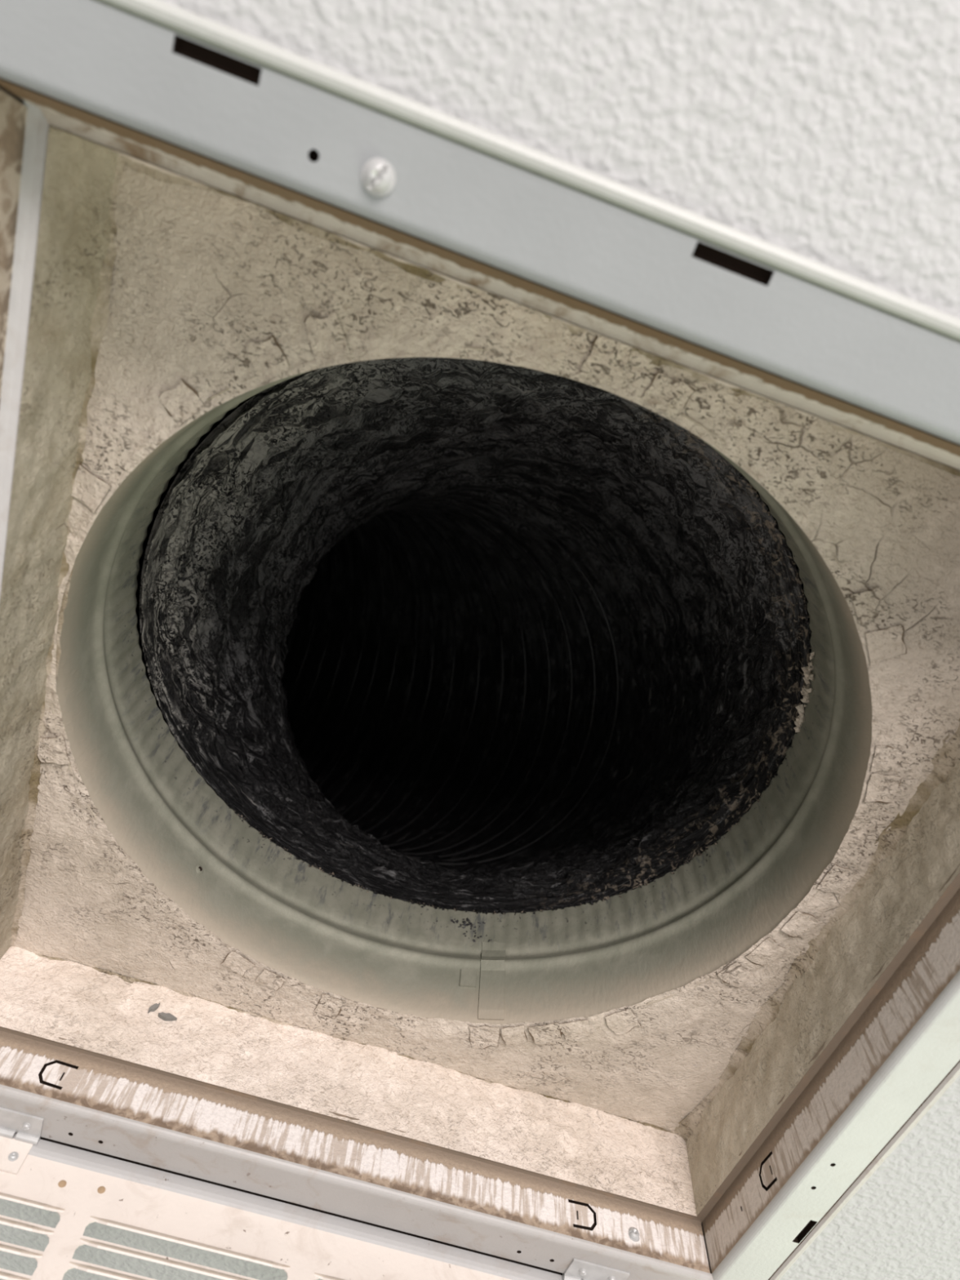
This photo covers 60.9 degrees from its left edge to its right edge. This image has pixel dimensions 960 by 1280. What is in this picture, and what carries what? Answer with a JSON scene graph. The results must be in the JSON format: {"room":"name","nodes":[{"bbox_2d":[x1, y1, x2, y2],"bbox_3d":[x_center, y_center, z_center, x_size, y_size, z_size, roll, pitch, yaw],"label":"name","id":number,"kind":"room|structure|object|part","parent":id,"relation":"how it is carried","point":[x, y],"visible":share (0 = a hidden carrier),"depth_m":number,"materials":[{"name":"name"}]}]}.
{"room":"air duct vent","nodes":[
{"label":"air duct vent","id":0,"kind":"room"},
{"bbox_2d":[0,0,959,1279],"bbox_3d":[-0.038,0.048,0.373,6.800,0.013,6.800,19,-66,-5],"label":"ceiling","id":1,"kind":"structure","parent":0,"point":[826,132],"depth_m":0.26,"materials":[{"name":"paint"}]},
{"bbox_2d":[0,0,959,1279],"bbox_3d":[-0.021,0.209,0.173,0.591,0.551,0.582,19,-66,-5],"label":"ceiling vent","id":2,"kind":"object","parent":1,"relation":"in","point":[86,1137],"visible":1,"depth_m":0.33,"materials":[{"name":"grey metal"}]},
{"bbox_3d":[-0.246,0.021,0.383,0.001,0.031,0.500,19,-66,-5],"label":"neck panel","id":3,"kind":"part","parent":2,"relation":"part of","materials":[{"name":"white metal"}]},
{"bbox_3d":[-0.291,0.317,0.421,0.117,0.004,0.004,19,-66,-5],"label":"louver blade","id":4,"kind":"part","parent":2,"relation":"part of","materials":[{"name":"metal"}]},
{"bbox_3d":[-0.290,0.312,0.431,0.117,0.004,0.004,19,-66,-5],"label":"louver blade","id":5,"kind":"part","parent":2,"relation":"part of","materials":[{"name":"metal"}]},
{"bbox_3d":[-0.290,0.307,0.442,0.117,0.004,0.004,19,-66,-5],"label":"louver blade","id":6,"kind":"part","parent":2,"relation":"part of","materials":[{"name":"metal"}]},
{"bbox_3d":[-0.289,0.302,0.453,0.117,0.004,0.004,19,-66,-5],"label":"louver blade","id":7,"kind":"part","parent":2,"relation":"part of","materials":[{"name":"metal"}]},
{"bbox_2d":[57,1180,66,1187],"bbox_3d":[-0.241,0.314,0.471,0.005,0.004,0.001,19,-66,-5],"label":"screw hole","id":8,"kind":"object","parent":2,"relation":"on","point":[61,1184],"depth_m":0.47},
{"bbox_2d":[97,1186,105,1193],"bbox_3d":[-0.220,0.320,0.475,0.005,0.004,0.001,19,-66,-5],"label":"screw hole","id":9,"kind":"object","parent":2,"relation":"on","point":[100,1189],"depth_m":0.47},
{"bbox_3d":[-0.166,0.354,0.444,0.117,0.004,0.004,19,-66,-5],"label":"louver blade","id":10,"kind":"part","parent":2,"relation":"part of","materials":[{"name":"metal"}]},
{"bbox_3d":[-0.165,0.349,0.454,0.117,0.004,0.004,19,-66,-5],"label":"louver blade","id":11,"kind":"part","parent":2,"relation":"part of","materials":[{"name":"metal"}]},
{"bbox_3d":[-0.165,0.344,0.465,0.117,0.004,0.004,19,-66,-5],"label":"louver blade","id":12,"kind":"part","parent":2,"relation":"part of","materials":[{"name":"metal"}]},
{"bbox_3d":[-0.113,0.460,0.266,0.542,0.502,0.001,19,-66,-5],"label":"louvered door","id":13,"kind":"part","parent":2,"relation":"part of","materials":[{"name":"white metal"}]},
{"bbox_3d":[-0.041,0.386,0.477,0.117,0.004,0.004,19,-66,-5],"label":"louver blade","id":14,"kind":"part","parent":2,"relation":"part of","materials":[{"name":"metal"}]},
{"bbox_3d":[-0.091,0.316,0.508,0.503,0.031,0.002,19,-66,-5],"label":"neck panel","id":15,"kind":"part","parent":2,"relation":"part of","materials":[{"name":"paint"}]},
{"bbox_2d":[0,77,959,1273],"bbox_3d":[-0.008,0.088,0.436,0.528,0.098,0.528,19,-66,-5],"label":"box","id":16,"kind":"object","parent":2,"relation":"on","point":[148,277],"visible":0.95,"depth_m":0.45,"materials":[{"name":"metal"}]},
{"bbox_3d":[-0.237,0.008,0.426,0.004,0.061,0.490,19,-66,-5],"label":"panel","id":17,"kind":"part","parent":16,"relation":"part of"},
{"bbox_2d":[147,1003,159,1013],"bbox_3d":[-0.217,0.246,0.544,0.005,0.009,0.004,19,-66,-5],"label":"hole","id":18,"kind":"object","parent":16,"relation":"on","point":[153,1008],"depth_m":0.54,"materials":[{"name":"grey metal"}]},
{"bbox_2d":[157,1012,177,1021],"bbox_3d":[-0.207,0.251,0.541,0.013,0.004,0.004,19,-66,-5],"label":"hole","id":19,"kind":"object","parent":16,"relation":"on","point":[162,1016],"depth_m":0.54,"materials":[{"name":"grey metal"}]},
{"bbox_3d":[-0.084,0.295,0.548,0.494,0.061,0.005,19,-66,-5],"label":"panel","id":20,"kind":"part","parent":16,"relation":"part of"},
{"bbox_2d":[36,311,906,1048],"bbox_3d":[-0.003,0.045,0.516,0.489,0.108,0.471,19,-66,-5],"label":"duct collar","id":21,"kind":"object","parent":16,"relation":"attached to","point":[304,923],"visible":0.9,"depth_m":0.55,"materials":[{"name":"metal"}]},
{"bbox_2d":[450,917,491,942],"bbox_3d":[-0.007,0.226,0.634,0.033,0.024,0.005,8,-66,-1],"label":"crumbs","id":22,"kind":"object","parent":21,"relation":"on","point":[470,923],"visible":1,"depth_m":0.64,"materials":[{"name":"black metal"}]},
{"bbox_2d":[135,357,814,915],"bbox_3d":[-0.178,-0.029,0.914,0.858,0.853,0.815,19,-66,-5],"label":"flexible duct","id":23,"kind":"object","parent":21,"relation":"attached to","point":[462,634],"visible":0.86,"depth_m":0.76,"materials":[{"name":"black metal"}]},
{"bbox_3d":[0.076,-0.123,0.351,0.494,0.061,0.004,19,-66,-5],"label":"panel","id":24,"kind":"part","parent":16,"relation":"part of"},
{"bbox_3d":[0.227,0.164,0.472,0.007,0.061,0.490,19,-66,-5],"label":"panel","id":25,"kind":"part","parent":16,"relation":"part of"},
{"bbox_3d":[0.073,-0.111,0.306,0.504,0.031,0.004,19,-66,-5],"label":"neck panel","id":26,"kind":"part","parent":2,"relation":"part of","materials":[{"name":"paint"}]},
{"bbox_3d":[0.231,0.182,0.430,0.002,0.031,0.500,19,-66,-5],"label":"neck panel","id":27,"kind":"part","parent":2,"relation":"part of","materials":[{"name":"paint"}]}
]}

